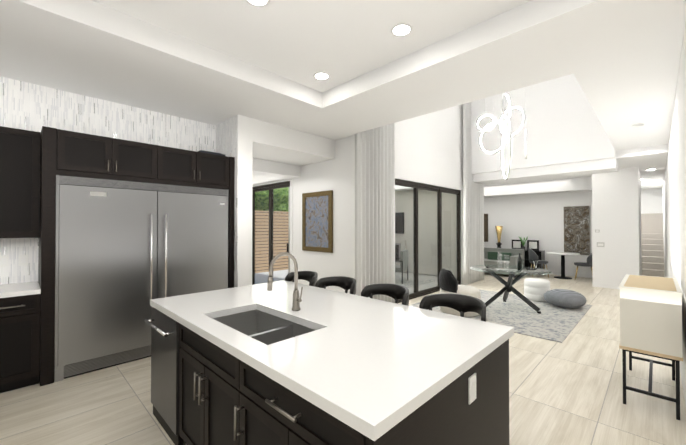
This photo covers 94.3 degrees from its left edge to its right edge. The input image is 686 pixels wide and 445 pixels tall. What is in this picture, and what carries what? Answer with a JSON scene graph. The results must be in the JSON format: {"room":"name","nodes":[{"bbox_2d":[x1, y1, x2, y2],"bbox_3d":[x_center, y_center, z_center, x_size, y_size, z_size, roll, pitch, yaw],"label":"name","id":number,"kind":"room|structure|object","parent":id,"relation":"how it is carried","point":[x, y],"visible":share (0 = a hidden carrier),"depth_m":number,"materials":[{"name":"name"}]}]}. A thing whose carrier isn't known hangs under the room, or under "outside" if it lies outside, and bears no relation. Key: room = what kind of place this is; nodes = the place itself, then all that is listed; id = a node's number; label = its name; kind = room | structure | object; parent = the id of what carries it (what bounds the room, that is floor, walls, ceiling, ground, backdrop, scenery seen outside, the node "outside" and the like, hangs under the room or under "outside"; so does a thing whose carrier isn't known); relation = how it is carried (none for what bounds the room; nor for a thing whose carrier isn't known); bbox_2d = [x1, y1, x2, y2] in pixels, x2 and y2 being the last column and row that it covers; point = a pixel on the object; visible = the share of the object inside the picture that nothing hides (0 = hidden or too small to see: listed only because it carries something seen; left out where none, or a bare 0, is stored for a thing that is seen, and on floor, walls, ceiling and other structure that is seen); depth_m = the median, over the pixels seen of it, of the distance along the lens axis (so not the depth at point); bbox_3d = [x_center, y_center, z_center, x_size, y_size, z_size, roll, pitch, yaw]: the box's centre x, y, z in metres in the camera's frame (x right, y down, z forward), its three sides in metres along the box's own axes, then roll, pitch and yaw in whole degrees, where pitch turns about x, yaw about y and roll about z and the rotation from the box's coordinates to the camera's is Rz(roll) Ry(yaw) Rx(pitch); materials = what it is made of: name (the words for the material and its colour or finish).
{"room":"kitchen","nodes":[
{"label":"kitchen","id":0,"kind":"room"},
{"bbox_2d":[234,115,252,286],"bbox_3d":[-1.665,0.035,4.734,0.850,3.050,0.220,-1,-1,45],"label":"wall","id":1,"kind":"structure","parent":0,"point":[243,275],"depth_m":4.44,"materials":[{"name":"white paint"}]},
{"bbox_2d":[216,114,237,270],"bbox_3d":[-1.690,-0.416,4.603,0.691,2.150,0.007,-1,-1,45],"label":"wall return","id":2,"kind":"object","parent":1,"relation":"attached to","point":[227,138],"visible":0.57,"depth_m":4.45,"materials":[{"name":"white paint"}]},
{"bbox_2d":[252,158,300,184],"bbox_3d":[-2.225,-1.197,6.594,2.260,0.550,1.630,-1,-1,45],"label":"ceiling","id":3,"kind":"structure","parent":0,"point":[265,171],"depth_m":6.12,"materials":[{"name":"white paint"}]},
{"bbox_2d":[253,145,326,165],"bbox_3d":[-1.120,-1.317,5.508,0.840,0.330,1.630,-1,-1,45],"label":"ceiling","id":4,"kind":"structure","parent":0,"point":[271,154],"depth_m":5.58,"materials":[{"name":"white paint"}]},
{"bbox_2d":[253,119,334,159],"bbox_3d":[-0.767,-1.321,5.161,0.150,0.330,1.630,-1,-1,45],"label":"wall","id":5,"kind":"structure","parent":0,"point":[271,135],"depth_m":5.02,"materials":[{"name":"white paint"}]},
{"bbox_2d":[252,135,356,294],"bbox_3d":[-0.995,0.053,6.620,3.500,3.050,0.150,-1,-1,45],"label":"wall","id":6,"kind":"structure","parent":0,"point":[337,175],"depth_m":5.66,"materials":[{"name":"white paint"}]},
{"bbox_2d":[252,181,289,284],"bbox_3d":[-1.640,0.350,7.253,1.686,2.468,0.090,-1,-1,45],"label":"sliding door","id":7,"kind":"structure","parent":6,"relation":"attached to","point":[270,187],"depth_m":7.24,"materials":[{"name":"brown metal"}]},
{"bbox_2d":[290,178,292,281],"bbox_3d":[-1.067,0.327,6.573,0.080,2.500,0.015,-1,-1,45],"label":"door frame","id":8,"kind":"structure","parent":6,"relation":"attached to","point":[291,221],"depth_m":6.56,"materials":[{"name":"white paint"}]},
{"bbox_2d":[302,190,332,252],"bbox_3d":[-0.492,-0.028,5.992,0.840,1.120,0.038,-1,-1,45],"label":"framed picture","id":9,"kind":"object","parent":6,"relation":"attached to","point":[317,221],"visible":1,"depth_m":5.96,"materials":[{"name":"paper"}]},
{"bbox_2d":[91,0,530,92],"bbox_3d":[0.449,-1.815,0.342,6.350,0.170,4.400,-1,-1,45],"label":"ceiling","id":10,"kind":"structure","parent":0,"point":[303,42],"depth_m":2.76,"materials":[{"name":"white paint"}]},
{"bbox_2d":[246,0,269,7],"bbox_3d":[-0.653,-1.708,2.421,0.189,0.006,0.189,0,-1,39],"label":"recessed light","id":11,"kind":"object","parent":10,"relation":"in","point":[256,3],"depth_m":2.46,"materials":[{"name":"white"}]},
{"bbox_2d":[313,72,329,79],"bbox_3d":[-0.246,-1.697,3.676,0.189,0.006,0.189,0,-1,39],"label":"recessed light","id":12,"kind":"object","parent":10,"relation":"in","point":[319,75],"depth_m":3.68,"materials":[{"name":"white"}]},
{"bbox_2d":[391,23,412,36],"bbox_3d":[0.517,-1.705,2.813,0.189,0.006,0.189,0,-1,21],"label":"recessed light","id":13,"kind":"object","parent":10,"relation":"in","point":[401,30],"depth_m":2.81,"materials":[{"name":"white"}]},
{"bbox_2d":[0,274,685,444],"bbox_3d":[3.253,1.618,5.583,11.750,0.100,20.650,-1,-1,45],"label":"floor","id":14,"kind":"structure","parent":0,"point":[568,390],"depth_m":2.78,"materials":[{"name":"tile"}]},
{"bbox_2d":[0,126,234,392],"bbox_3d":[-2.823,0.288,3.444,0.690,2.520,3.220,-1,-1,45],"label":"kitchen cabinets","id":15,"kind":"object","parent":14,"relation":"on","point":[125,232],"visible":0.92,"depth_m":3.34,"materials":[{"name":"black wood"}]},
{"bbox_2d":[54,175,228,381],"bbox_3d":[-2.363,0.544,3.908,0.688,2.018,1.764,-1,-1,45],"label":"fridge","id":16,"kind":"object","parent":15,"relation":"in","point":[121,245],"depth_m":3.48,"materials":[{"name":"silver metal"}]},
{"bbox_2d":[285,271,317,286],"bbox_3d":[-0.491,1.041,3.372,0.439,1.017,0.471,1,-1,-43],"label":"bar stool","id":17,"kind":"object","parent":14,"relation":"on","point":[311,277],"visible":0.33,"depth_m":3.54,"materials":[{"name":"black leather"}]},
{"bbox_2d":[144,304,508,444],"bbox_3d":[-0.305,1.100,2.195,2.298,0.875,1.336,-1,-1,45],"label":"kitchen island","id":18,"kind":"object","parent":14,"relation":"on","point":[202,393],"depth_m":1.60,"materials":[{"name":"black"}]},
{"bbox_2d":[144,306,182,444],"bbox_3d":[-1.344,1.104,2.355,0.588,0.868,0.106,-1,-1,45],"label":"dishwasher","id":19,"kind":"object","parent":18,"relation":"in","point":[165,329],"depth_m":2.30,"materials":[{"name":"silver metal"}]},
{"bbox_2d":[150,284,513,439],"bbox_3d":[-0.281,0.640,2.229,2.330,0.045,1.300,-1,-1,45],"label":"island countertop","id":20,"kind":"structure","parent":18,"relation":"on","point":[369,362],"depth_m":1.59,"materials":[{"name":"white stone"}]},
{"bbox_2d":[216,308,311,343],"bbox_3d":[-0.523,0.766,2.025,0.834,0.234,0.434,-1,-1,45],"label":"sink","id":21,"kind":"object","parent":20,"relation":"in","point":[254,321],"depth_m":2.31,"materials":[{"name":"silver metal"}]},
{"bbox_2d":[264,252,303,311],"bbox_3d":[-0.395,0.408,2.187,0.093,0.418,0.267,-1,-1,45],"label":"faucet","id":22,"kind":"object","parent":20,"relation":"on","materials":[{"name":"silver metal"}]},
{"bbox_2d":[468,373,475,404],"bbox_3d":[0.608,0.775,1.493,0.008,0.120,0.076,-1,-1,45],"label":"outlet","id":23,"kind":"object","parent":18,"relation":"attached to","point":[471,376],"depth_m":1.48,"materials":[{"name":"white plastic"}]},
{"bbox_2d":[315,276,355,294],"bbox_3d":[-0.101,1.038,2.987,0.471,1.017,0.439,0,-1,42],"label":"bar stool","id":24,"kind":"object","parent":14,"relation":"on","point":[346,284],"visible":0.27,"depth_m":3.16,"materials":[{"name":"black leather"}]},
{"bbox_2d":[361,284,408,305],"bbox_3d":[0.307,1.034,2.586,0.439,1.017,0.471,0,-1,-41],"label":"bar stool","id":25,"kind":"object","parent":14,"relation":"on","point":[396,292],"visible":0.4,"depth_m":2.75,"materials":[{"name":"black leather"}]},
{"bbox_2d":[419,293,485,321],"bbox_3d":[0.727,1.030,2.173,0.471,1.017,0.439,-1,-1,45],"label":"bar stool","id":26,"kind":"object","parent":14,"relation":"on","point":[462,304],"visible":0.29,"depth_m":2.33,"materials":[{"name":"black leather"}]},
{"bbox_2d":[409,290,591,342],"bbox_3d":[2.914,1.566,5.966,2.470,0.012,2.720,-1,-1,45],"label":"rug","id":27,"kind":"object","parent":14,"relation":"on","point":[550,322],"visible":0.5,"depth_m":5.30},
{"bbox_2d":[439,268,480,316],"bbox_3d":[2.033,1.180,5.556,0.695,0.748,0.695,-1,-1,45],"label":"barrel chair","id":28,"kind":"object","parent":27,"relation":"on","point":[448,282],"visible":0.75,"depth_m":5.34,"materials":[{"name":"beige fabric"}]},
{"bbox_2d":[470,252,551,313],"bbox_3d":[3.060,1.031,5.884,1.340,1.052,1.340,-1,-1,45],"label":"dining table","id":29,"kind":"object","parent":27,"relation":"on","point":[511,281],"visible":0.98,"depth_m":5.79,"materials":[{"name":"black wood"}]},
{"bbox_2d":[524,278,549,301],"bbox_3d":[3.974,1.355,6.524,0.460,0.415,0.460,-1,-1,45],"label":"pouf","id":30,"kind":"object","parent":27,"relation":"on","point":[535,289],"visible":0.81,"depth_m":6.35,"materials":[{"name":"white fabric"}]},
{"bbox_2d":[544,289,586,307],"bbox_3d":[4.134,1.403,5.945,0.660,0.310,0.660,-1,-1,45],"label":"knit pouf","id":31,"kind":"object","parent":27,"relation":"on","point":[564,298],"visible":1,"depth_m":5.74,"materials":[{"name":"grey fabric"}]},
{"bbox_2d":[512,237,544,268],"bbox_3d":[5.863,1.020,10.379,1.150,1.185,0.420,-1,-1,45],"label":"sideboard","id":32,"kind":"object","parent":14,"relation":"on","point":[533,245],"visible":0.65,"depth_m":10.20,"materials":[{"name":"black wood"}]},
{"bbox_2d":[522,259,537,277],"bbox_3d":[5.415,1.338,9.287,0.440,0.541,0.480,-1,-1,45],"label":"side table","id":33,"kind":"object","parent":14,"relation":"on","point":[533,260],"visible":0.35,"depth_m":9.23,"materials":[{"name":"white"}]},
{"bbox_2d":[528,248,548,277],"bbox_3d":[5.908,1.187,9.603,0.580,0.842,0.578,-1,-1,45],"label":"dining chair","id":34,"kind":"object","parent":14,"relation":"on","point":[533,254],"visible":0.77,"depth_m":9.48,"materials":[{"name":"grey fabric"}]},
{"bbox_2d":[547,252,579,278],"bbox_3d":[6.426,1.235,9.303,0.800,0.735,0.800,-1,-1,45],"label":"bistro table","id":35,"kind":"object","parent":14,"relation":"on","point":[562,254],"visible":1,"depth_m":9.26,"materials":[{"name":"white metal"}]},
{"bbox_2d":[574,253,591,279],"bbox_3d":[6.831,1.181,8.984,0.513,0.842,0.520,-1,-1,45],"label":"dining chair","id":36,"kind":"object","parent":14,"relation":"on","point":[588,263],"visible":0.71,"depth_m":8.81,"materials":[{"name":"grey fabric"}]},
{"bbox_2d":[619,274,682,419],"bbox_3d":[2.830,1.042,2.931,0.375,1.004,0.950,-1,-1,45],"label":"sideboard","id":37,"kind":"object","parent":14,"relation":"on","point":[650,315],"visible":1,"depth_m":2.62,"materials":[{"name":"white wood"}]},
{"bbox_2d":[641,213,664,276],"bbox_3d":[10.264,0.628,10.898,1.000,1.980,2.950,-1,-1,45],"label":"stairs","id":38,"kind":"structure","parent":14,"relation":"on","point":[652,246],"depth_m":10.55,"materials":[{"name":"grey carpet"}]},
{"bbox_2d":[0,0,685,150],"bbox_3d":[4.686,-1.668,5.501,8.850,0.370,18.800,-1,-1,45],"label":"ceiling","id":39,"kind":"structure","parent":0,"point":[622,57],"depth_m":3.14,"materials":[{"name":"white paint"}]},
{"bbox_2d":[633,123,643,127],"bbox_3d":[4.461,-1.472,4.808,0.130,0.035,0.130,-1,-1,45],"label":"smoke detector","id":40,"kind":"object","parent":39,"relation":"attached to","point":[639,125],"visible":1,"depth_m":4.79,"materials":[{"name":"white plastic"}]},
{"bbox_2d":[395,189,455,277],"bbox_3d":[2.199,0.089,10.563,4.180,3.050,0.250,-1,-1,45],"label":"wall","id":41,"kind":"structure","parent":0,"point":[424,231],"depth_m":9.93,"materials":[{"name":"grey paint"}]},
{"bbox_2d":[395,212,403,233],"bbox_3d":[1.567,-0.002,10.964,1.240,0.700,0.062,-1,-1,45],"label":"tv","id":42,"kind":"object","parent":41,"relation":"attached to","point":[399,220],"depth_m":10.61,"materials":[{"name":"black metal"}]},
{"bbox_2d":[395,240,405,271],"bbox_3d":[1.539,1.093,10.939,1.400,1.050,0.123,-1,-1,45],"label":"fireplace","id":43,"kind":"object","parent":41,"relation":"attached to","point":[402,243],"depth_m":10.56,"materials":[{"name":"grey paint"}]},
{"bbox_2d":[395,104,463,284],"bbox_3d":[2.381,-1.512,7.677,0.150,6.200,4.430,-1,-1,45],"label":"wall","id":44,"kind":"structure","parent":0,"point":[428,149],"depth_m":7.28,"materials":[{"name":"white paint"}]},
{"bbox_2d":[395,179,460,302],"bbox_3d":[1.932,0.359,7.203,0.090,2.448,3.146,-1,-1,45],"label":"sliding door","id":45,"kind":"structure","parent":44,"relation":"attached to","point":[415,186],"depth_m":7.40,"materials":[{"name":"brown metal"}]},
{"bbox_2d":[395,158,617,190],"bbox_3d":[3.741,-1.203,8.671,5.650,0.200,0.600,-1,-1,45],"label":"ceiling soffit","id":46,"kind":"structure","parent":0,"point":[588,167],"depth_m":7.34,"materials":[{"name":"white paint"}]},
{"bbox_2d":[484,191,591,274],"bbox_3d":[5.606,0.169,11.067,5.230,2.900,0.150,-1,-1,45],"label":"wall","id":47,"kind":"structure","parent":0,"point":[540,217],"depth_m":10.24,"materials":[{"name":"white paint"}]},
{"bbox_2d":[484,214,487,241],"bbox_3d":[4.960,0.164,11.572,0.600,1.000,0.033,-1,-1,45],"label":"art","id":48,"kind":"object","parent":47,"relation":"attached to","point":[485,227],"visible":0.36,"depth_m":11.39},
{"bbox_2d":[551,271,591,277],"bbox_3d":[5.602,1.568,10.943,5.080,0.100,0.015,-1,-1,45],"label":"baseboard","id":49,"kind":"structure","parent":47,"relation":"attached to","point":[573,274],"depth_m":9.60,"materials":[{"name":"white"}]},
{"bbox_2d":[564,206,589,254],"bbox_3d":[7.007,0.215,9.553,0.630,1.440,0.038,-1,-1,45],"label":"abstract artwork","id":50,"kind":"object","parent":47,"relation":"attached to","point":[576,229],"visible":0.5,"depth_m":9.52},
{"bbox_2d":[484,177,591,196],"bbox_3d":[5.414,-1.109,10.777,5.080,0.350,0.550,-1,-1,45],"label":"ceiling soffit","id":51,"kind":"structure","parent":0,"point":[557,186],"depth_m":9.78,"materials":[{"name":"white paint"}]},
{"bbox_2d":[471,74,614,173],"bbox_3d":[4.415,-2.964,7.498,3.020,3.300,0.150,-1,-1,45],"label":"wall","id":52,"kind":"structure","parent":0,"point":[562,125],"depth_m":7.25,"materials":[{"name":"white paint"}]},
{"bbox_2d":[484,144,667,188],"bbox_3d":[6.639,-1.356,11.082,6.700,0.150,8.100,-1,-1,45],"label":"ceiling","id":53,"kind":"structure","parent":0,"point":[644,160],"depth_m":7.15,"materials":[{"name":"white paint"}]},
{"bbox_2d":[592,167,641,284],"bbox_3d":[7.205,0.144,8.350,0.860,2.900,1.780,-1,-1,45],"label":"wall","id":54,"kind":"structure","parent":0,"point":[616,212],"depth_m":7.71,"materials":[{"name":"white paint"}]},
{"bbox_2d":[597,242,604,246],"bbox_3d":[6.386,0.532,7.892,0.150,0.115,0.014,-1,-1,45],"label":"light switch","id":55,"kind":"object","parent":54,"relation":"attached to","point":[600,244],"visible":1,"depth_m":7.89,"materials":[{"name":"grey plastic"}]},
{"bbox_2d":[592,282,619,288],"bbox_3d":[6.575,1.538,7.698,0.860,0.100,0.015,-1,-1,45],"label":"baseboard","id":56,"kind":"structure","parent":54,"relation":"attached to","point":[611,286],"depth_m":7.82,"materials":[{"name":"white"}]},
{"bbox_2d":[641,188,662,213],"bbox_3d":[11.351,0.178,12.007,1.000,2.900,0.150,-1,-1,45],"label":"wall","id":57,"kind":"structure","parent":0,"point":[651,200],"depth_m":11.81,"materials":[{"name":"white paint"}]},
{"bbox_2d":[662,23,685,403],"bbox_3d":[7.153,0.056,6.922,0.150,3.050,13.290,-1,-1,45],"label":"wall","id":58,"kind":"structure","parent":0,"point":[674,207],"depth_m":3.32,"materials":[{"name":"white paint"}]},
{"bbox_3d":[3.786,1.669,11.056,2.630,0.100,2.700,-1,-1,45],"label":"floor","id":59,"kind":"structure","parent":0,"visible":0},
{"bbox_2d":[495,226,502,247],"bbox_3d":[5.332,0.857,10.875,0.260,1.520,0.260,-1,-1,45],"label":"floor vase","id":60,"kind":"object","parent":59,"relation":"on","point":[499,232],"visible":0.54,"depth_m":10.82,"materials":[{"name":"gold metal"}]},
{"bbox_2d":[484,247,524,277],"bbox_3d":[4.558,1.213,10.370,2.200,0.800,0.900,-1,-1,45],"label":"sofa","id":61,"kind":"object","parent":59,"relation":"on","point":[490,256],"visible":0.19,"depth_m":9.92,"materials":[{"name":"grey fabric"}]},
{"bbox_3d":[2.802,-4.704,5.875,3.320,0.150,4.750,-1,-1,45],"label":"ceiling","id":62,"kind":"structure","parent":0,"visible":0},
{"bbox_2d":[476,87,526,179],"bbox_3d":[2.998,-2.713,5.969,0.858,3.830,1.064,-1,-1,45],"label":"light","id":63,"kind":"object","parent":62,"relation":"hanging from","point":[500,122],"visible":1,"depth_m":5.90,"materials":[{"name":"glowing white acrylic"},{"name":"led light"}]},
{"label":"outside","id":64,"kind":"structure","parent":0,"visible":0},
{"bbox_3d":[1.499,1.778,8.254,26.000,0.130,30.000,-1,-1,45],"label":"ground","id":65,"kind":"structure","parent":64,"visible":0},
{"bbox_2d":[255,210,288,272],"bbox_3d":[-2.022,0.660,11.730,0.080,2.170,18.000,-1,-1,45],"label":"fence","id":66,"kind":"object","parent":65,"relation":"on","point":[260,226],"depth_m":11.09,"materials":[{"name":"brown wood"}]},
{"bbox_2d":[255,187,288,211],"bbox_3d":[-4.002,-1.391,14.780,5.855,6.330,11.469,-1,-1,45],"label":"trees","id":67,"kind":"object","parent":65,"relation":"on","point":[282,204],"depth_m":12.62,"materials":[{"name":"green plant"}]},
{"bbox_3d":[-3.500,0.023,3.369,0.150,3.050,4.300,-1,-1,45],"label":"wall","id":68,"kind":"structure","parent":0,"visible":0},
{"bbox_2d":[0,76,215,284],"bbox_3d":[-3.392,-0.427,3.372,0.007,2.150,4.150,-1,-1,45],"label":"mosaic","id":69,"kind":"object","parent":68,"relation":"attached to","point":[29,106],"visible":0.33,"depth_m":3.67},
{"bbox_3d":[2.018,-4.148,7.062,0.028,0.028,5.250,-1,-1,45],"label":"curtain rod","id":70,"kind":"object","parent":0,"visible":0},
{"bbox_2d":[357,123,394,302],"bbox_3d":[0.584,-1.288,5.591,0.072,5.688,1.026,-1,-1,45],"label":"curtain","id":71,"kind":"object","parent":70,"relation":"hanging from","point":[375,205],"visible":0.48,"depth_m":5.55,"materials":[{"name":"white fabric"}]},
{"bbox_2d":[463,102,483,284],"bbox_3d":[3.522,-1.260,8.572,0.079,5.688,1.250,-1,-1,45],"label":"curtain","id":72,"kind":"object","parent":70,"relation":"hanging from","point":[473,209],"visible":0.54,"depth_m":8.38,"materials":[{"name":"white fabric"}]},
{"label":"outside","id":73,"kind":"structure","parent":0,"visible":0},
{"bbox_2d":[255,269,437,293],"bbox_3d":[-0.001,1.673,9.311,5.580,0.100,5.100,-1,-1,45],"label":"floor","id":74,"kind":"structure","parent":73,"point":[279,276],"depth_m":9.52,"materials":[{"name":"tile"}]},
{"bbox_2d":[288,187,289,272],"bbox_3d":[-1.187,0.142,8.178,0.300,2.900,0.300,-1,-1,45],"label":"wall column","id":75,"kind":"structure","parent":74,"relation":"on","point":[289,234],"depth_m":8.15,"materials":[{"name":"grey paint"}]},
{"bbox_2d":[395,274,436,287],"bbox_3d":[0.822,1.615,8.922,2.500,0.008,2.800,-1,-1,45],"label":"rug","id":76,"kind":"object","parent":74,"relation":"on","point":[408,283],"depth_m":8.95,"materials":[{"name":"grey fabric"}]},
{"bbox_2d":[395,250,407,283],"bbox_3d":[1.426,1.180,8.824,0.636,0.860,0.700,0,-1,25],"label":"patio chair","id":77,"kind":"object","parent":76,"relation":"on","point":[403,266],"depth_m":8.50,"materials":[{"name":"grey"}]}
]}

